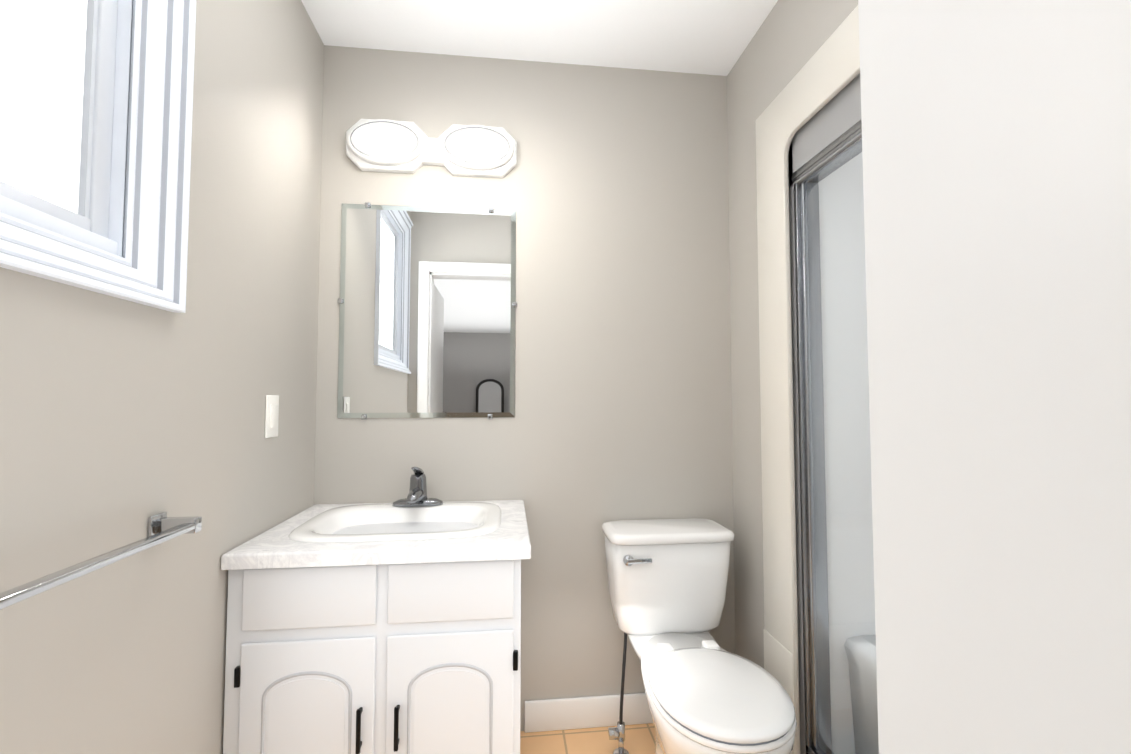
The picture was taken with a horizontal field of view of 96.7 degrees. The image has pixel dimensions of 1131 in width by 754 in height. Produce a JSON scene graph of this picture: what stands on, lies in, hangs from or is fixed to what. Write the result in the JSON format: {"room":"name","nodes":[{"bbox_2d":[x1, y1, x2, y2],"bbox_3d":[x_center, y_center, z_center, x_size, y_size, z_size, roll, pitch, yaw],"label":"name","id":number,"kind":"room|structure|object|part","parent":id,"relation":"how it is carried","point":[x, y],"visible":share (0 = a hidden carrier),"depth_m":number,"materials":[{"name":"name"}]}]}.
{"room":"bathroom","nodes":[
{"label":"bathroom","id":0,"kind":"room"},
{"bbox_2d":[0,0,323,753],"bbox_3d":[-0.840,-0.013,0.862,0.150,2.440,1.772,0,-3,-7],"label":"wall","id":1,"kind":"structure","parent":0,"point":[122,421],"depth_m":1.02,"materials":[{"name":"grey paint"}]},
{"bbox_2d":[0,0,195,312],"bbox_3d":[-0.791,-0.654,0.575,0.170,1.013,0.892,0,-3,-7],"label":"window","id":2,"kind":"structure","parent":1,"relation":"in","point":[96,103],"depth_m":0.89,"materials":[{"name":"white wood"}]},
{"bbox_3d":[-0.810,-0.665,0.573,0.004,0.752,0.652,0,-3,-7],"label":"glass","id":3,"kind":"part","parent":2,"relation":"part of","materials":[{"name":"glass"}]},
{"bbox_3d":[-0.804,-0.655,0.573,0.028,0.844,0.724,0,-3,-7],"label":"sash","id":4,"kind":"part","parent":2,"relation":"part of","materials":[{"name":"white plastic"}]},
{"bbox_2d":[0,512,201,609],"bbox_3d":[-0.702,0.268,0.647,0.076,0.044,0.664,0,-3,-7],"label":"towel rail","id":5,"kind":"object","parent":1,"relation":"attached to","point":[162,527],"visible":1,"depth_m":0.76,"materials":[{"name":"silver metal"}]},
{"bbox_3d":[-0.737,0.282,0.955,0.076,0.044,0.044,0,-3,-7],"label":"post","id":6,"kind":"part","parent":5,"relation":"part of","materials":[{"name":"silver metal"}]},
{"bbox_2d":[265,395,278,437],"bbox_3d":[-0.823,0.110,1.413,0.010,0.118,0.072,0,-3,-7],"label":"light switch","id":7,"kind":"object","parent":1,"relation":"attached to","point":[271,415],"visible":1,"depth_m":1.40,"materials":[{"name":"white plastic"}]},
{"bbox_2d":[314,45,735,730],"bbox_3d":[0.397,0.038,1.970,2.860,2.440,0.150,0,-3,-7],"label":"wall","id":8,"kind":"structure","parent":0,"point":[612,187],"depth_m":1.86,"materials":[{"name":"grey paint"}]},
{"bbox_2d":[337,202,516,419],"bbox_3d":[-0.488,-0.235,1.800,0.627,0.771,0.009,0,-3,-7],"label":"mirror","id":9,"kind":"object","parent":8,"relation":"attached to","point":[427,302],"visible":1,"depth_m":1.80,"materials":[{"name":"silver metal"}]},
{"bbox_2d":[346,119,516,177],"bbox_3d":[-0.476,-0.827,1.795,0.600,0.180,0.074,0,-3,-7],"label":"sconce","id":10,"kind":"object","parent":8,"relation":"attached to","point":[382,145],"visible":0.98,"depth_m":1.78,"materials":[{"name":"white glass"}]},
{"bbox_3d":[-0.632,-0.829,1.750,0.226,0.130,0.020,0,-3,-7],"label":"lamp shade","id":11,"kind":"part","parent":10,"relation":"part of","materials":[{"name":"white glass"}]},
{"bbox_3d":[-0.314,-0.828,1.787,0.226,0.130,0.020,0,-3,-7],"label":"lamp shade","id":12,"kind":"part","parent":10,"relation":"part of","materials":[{"name":"white glass"}]},
{"bbox_2d":[524,693,652,732],"bbox_3d":[0.258,1.194,1.701,0.784,0.105,0.245,0,-3,-7],"label":"baseboard","id":13,"kind":"structure","parent":8,"relation":"attached to","point":[570,713],"depth_m":1.79,"materials":[{"name":"white wood"}]},
{"bbox_2d":[301,0,777,75],"bbox_3d":[0.498,-1.271,1.148,2.860,0.100,1.922,0,-3,-7],"label":"ceiling","id":14,"kind":"structure","parent":0,"point":[710,37],"depth_m":1.73,"materials":[{"name":"white paint"}]},
{"bbox_2d":[520,723,655,753],"bbox_3d":[0.498,1.266,1.033,2.860,0.100,1.922,0,-3,-7],"label":"floor","id":15,"kind":"structure","parent":0,"point":[640,738],"depth_m":1.72,"materials":[{"name":"tile"}]},
{"bbox_2d":[221,467,530,753],"bbox_3d":[-0.474,0.758,1.469,0.718,0.954,0.577,0,-3,-7],"label":"bathroom vanity","id":16,"kind":"object","parent":15,"relation":"on","point":[377,628],"visible":1,"depth_m":1.22,"materials":[{"name":"white wood"}]},
{"bbox_3d":[-0.609,0.882,1.181,0.171,0.338,0.004,0,-3,-7],"label":"panel","id":17,"kind":"part","parent":16,"relation":"part of","materials":[{"name":"white wood"}]},
{"bbox_3d":[-0.610,0.526,1.202,0.305,0.145,0.010,0,-3,-7],"label":"drawer","id":18,"kind":"part","parent":16,"relation":"part of","materials":[{"name":"white wood"}]},
{"bbox_3d":[-0.486,0.831,1.186,0.010,0.100,0.025,0,-3,-7],"label":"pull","id":19,"kind":"part","parent":16,"relation":"part of","materials":[{"name":"black metal"}]},
{"bbox_2d":[221,500,530,569],"bbox_3d":[-0.474,0.444,1.486,0.718,0.035,0.571,0,-3,-7],"label":"countertop","id":20,"kind":"structure","parent":16,"relation":"on","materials":[{"name":"stone"}]},
{"bbox_2d":[288,502,500,541],"bbox_3d":[-0.476,0.487,1.498,0.564,0.139,0.450,0,-3,-7],"label":"sink","id":21,"kind":"object","parent":20,"relation":"in","point":[395,521],"depth_m":1.55,"materials":[{"name":"white ceramic"}]},
{"bbox_2d":[392,467,442,506],"bbox_3d":[-0.487,0.356,1.634,0.164,0.135,0.150,0,-3,-7],"label":"faucet","id":22,"kind":"object","parent":20,"relation":"on","point":[417,496],"depth_m":1.66,"materials":[{"name":"silver metal"}]},
{"bbox_3d":[-0.401,0.831,1.196,0.010,0.100,0.025,0,-3,-7],"label":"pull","id":23,"kind":"part","parent":16,"relation":"part of","materials":[{"name":"black metal"}]},
{"bbox_3d":[-0.280,0.883,1.219,0.172,0.338,0.004,0,-3,-7],"label":"panel","id":24,"kind":"part","parent":16,"relation":"part of","materials":[{"name":"white wood"}]},
{"bbox_3d":[-0.280,0.527,1.240,0.306,0.145,0.010,0,-3,-7],"label":"drawer","id":25,"kind":"part","parent":16,"relation":"part of","materials":[{"name":"white wood"}]},
{"bbox_2d":[602,518,796,753],"bbox_3d":[0.380,0.871,1.465,0.428,0.730,0.758,0,-3,-7],"label":"toilet","id":26,"kind":"object","parent":15,"relation":"on","point":[705,693],"visible":1,"depth_m":1.61,"materials":[{"name":"white ceramic"}]},
{"bbox_3d":[0.157,1.169,1.649,0.028,0.034,0.034,0,-3,-7],"label":"valve knob","id":27,"kind":"part","parent":26,"relation":"part of","materials":[{"name":"silver metal"}]},
{"bbox_3d":[0.237,0.592,1.617,0.085,0.016,0.010,0,-3,-7],"label":"lever","id":28,"kind":"part","parent":26,"relation":"part of","materials":[{"name":"silver metal"}]},
{"bbox_3d":[0.349,0.708,1.741,0.410,0.310,0.208,0,-3,-7],"label":"tank","id":29,"kind":"part","parent":26,"relation":"part of","materials":[{"name":"white ceramic"}]},
{"bbox_3d":[0.349,0.534,1.746,0.428,0.033,0.225,0,-3,-7],"label":"tank lid","id":30,"kind":"part","parent":26,"relation":"part of","materials":[{"name":"white ceramic"}]},
{"bbox_3d":[0.381,1.034,1.375,0.336,0.395,0.582,0,-3,-7],"label":"bowl","id":31,"kind":"part","parent":26,"relation":"part of","materials":[{"name":"white ceramic"}]},
{"bbox_3d":[0.391,0.798,1.296,0.340,0.023,0.409,0,-3,-7],"label":"seat lid","id":32,"kind":"part","parent":26,"relation":"part of","materials":[{"name":"white plastic"}]},
{"bbox_3d":[0.391,0.823,1.295,0.344,0.016,0.413,0,-3,-7],"label":"seat","id":33,"kind":"part","parent":26,"relation":"part of","materials":[{"name":"white ceramic"}]},
{"bbox_3d":[1.204,1.145,0.948,0.918,0.135,1.122,0,-3,-7],"label":"shower base","id":34,"kind":"object","parent":15,"relation":"on","visible":0},
{"bbox_2d":[806,746,833,753],"bbox_3d":[0.794,1.055,0.905,0.073,0.039,1.118,0,-3,-7],"label":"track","id":35,"kind":"object","parent":34,"relation":"on","point":[810,750],"visible":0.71,"depth_m":1.44,"materials":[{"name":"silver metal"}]},
{"bbox_2d":[727,0,857,668],"bbox_3d":[0.750,-0.005,1.044,0.030,2.440,1.772,0,-3,-7],"label":"wall","id":36,"kind":"structure","parent":0,"point":[788,40],"depth_m":1.77,"materials":[{"name":"grey paint"}]},
{"bbox_2d":[763,629,794,753],"bbox_3d":[0.654,1.027,1.541,0.004,0.425,0.168,0,-3,-7],"label":"baseboard","id":37,"kind":"structure","parent":36,"relation":"attached to","point":[778,661],"depth_m":1.53,"materials":[{"name":"white wood"}]},
{"bbox_2d":[788,141,805,753],"bbox_3d":[0.773,0.230,0.940,0.030,1.962,1.172,0,-3,-7],"label":"trim","id":38,"kind":"structure","parent":36,"relation":"attached to","point":[797,481],"depth_m":1.51,"materials":[{"name":"grey metal"}]},
{"bbox_2d":[755,5,859,753],"bbox_3d":[0.737,0.151,0.940,0.018,2.119,1.462,0,-3,-7],"label":"trim","id":39,"kind":"structure","parent":36,"relation":"attached to","point":[826,74],"depth_m":1.54,"materials":[{"name":"white"}]},
{"bbox_2d":[794,182,831,751],"bbox_3d":[0.794,0.220,0.943,0.073,1.672,1.118,0,-3,-7],"label":"jamb","id":40,"kind":"object","parent":36,"relation":"attached to","point":[824,700],"visible":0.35,"depth_m":1.48,"materials":[{"name":"silver metal"}]},
{"bbox_2d":[789,73,861,186],"bbox_3d":[0.773,-0.705,0.983,0.030,0.190,1.162,0,-3,-7],"label":"trim","id":41,"kind":"structure","parent":36,"relation":"attached to","point":[833,118],"depth_m":1.37,"materials":[{"name":"grey"}]},
{"bbox_2d":[792,120,878,753],"bbox_3d":[0.791,0.202,0.944,0.080,1.696,1.118,0,-3,-7],"label":"shower doors","id":42,"kind":"structure","parent":36,"relation":"attached to","point":[848,135],"depth_m":1.44,"materials":[{"name":"silver metal"}]},
{"bbox_3d":[0.731,0.232,1.327,0.014,1.672,0.309,0,-3,-7],"label":"door frame","id":43,"kind":"part","parent":42,"relation":"part of","materials":[{"name":"silver metal"}]},
{"bbox_2d":[818,152,875,753],"bbox_3d":[1.233,0.053,1.001,0.900,2.320,1.162,0,-3,-7],"label":"wall","id":44,"kind":"structure","parent":0,"point":[854,438],"depth_m":1.52,"materials":[{"name":"white plastic"}]},
{"bbox_2d":[844,635,878,753],"bbox_3d":[1.272,0.315,0.998,0.779,1.602,1.111,0,-3,-7],"label":"trim","id":45,"kind":"structure","parent":44,"relation":"attached to","point":[868,658],"depth_m":1.43,"materials":[{"name":"white plastic"}]},
{"bbox_3d":[0.597,-0.042,0.226,2.860,2.440,0.120,0,-3,-7],"label":"wall","id":46,"kind":"structure","parent":0,"visible":0},
{"bbox_2d":[858,0,1130,753],"bbox_3d":[-0.191,0.158,0.126,0.712,2.031,0.120,0,-3,-7],"label":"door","id":47,"kind":"structure","parent":46,"relation":"attached to","point":[996,145],"depth_m":0.17,"materials":[{"name":"white paint"}]}
]}

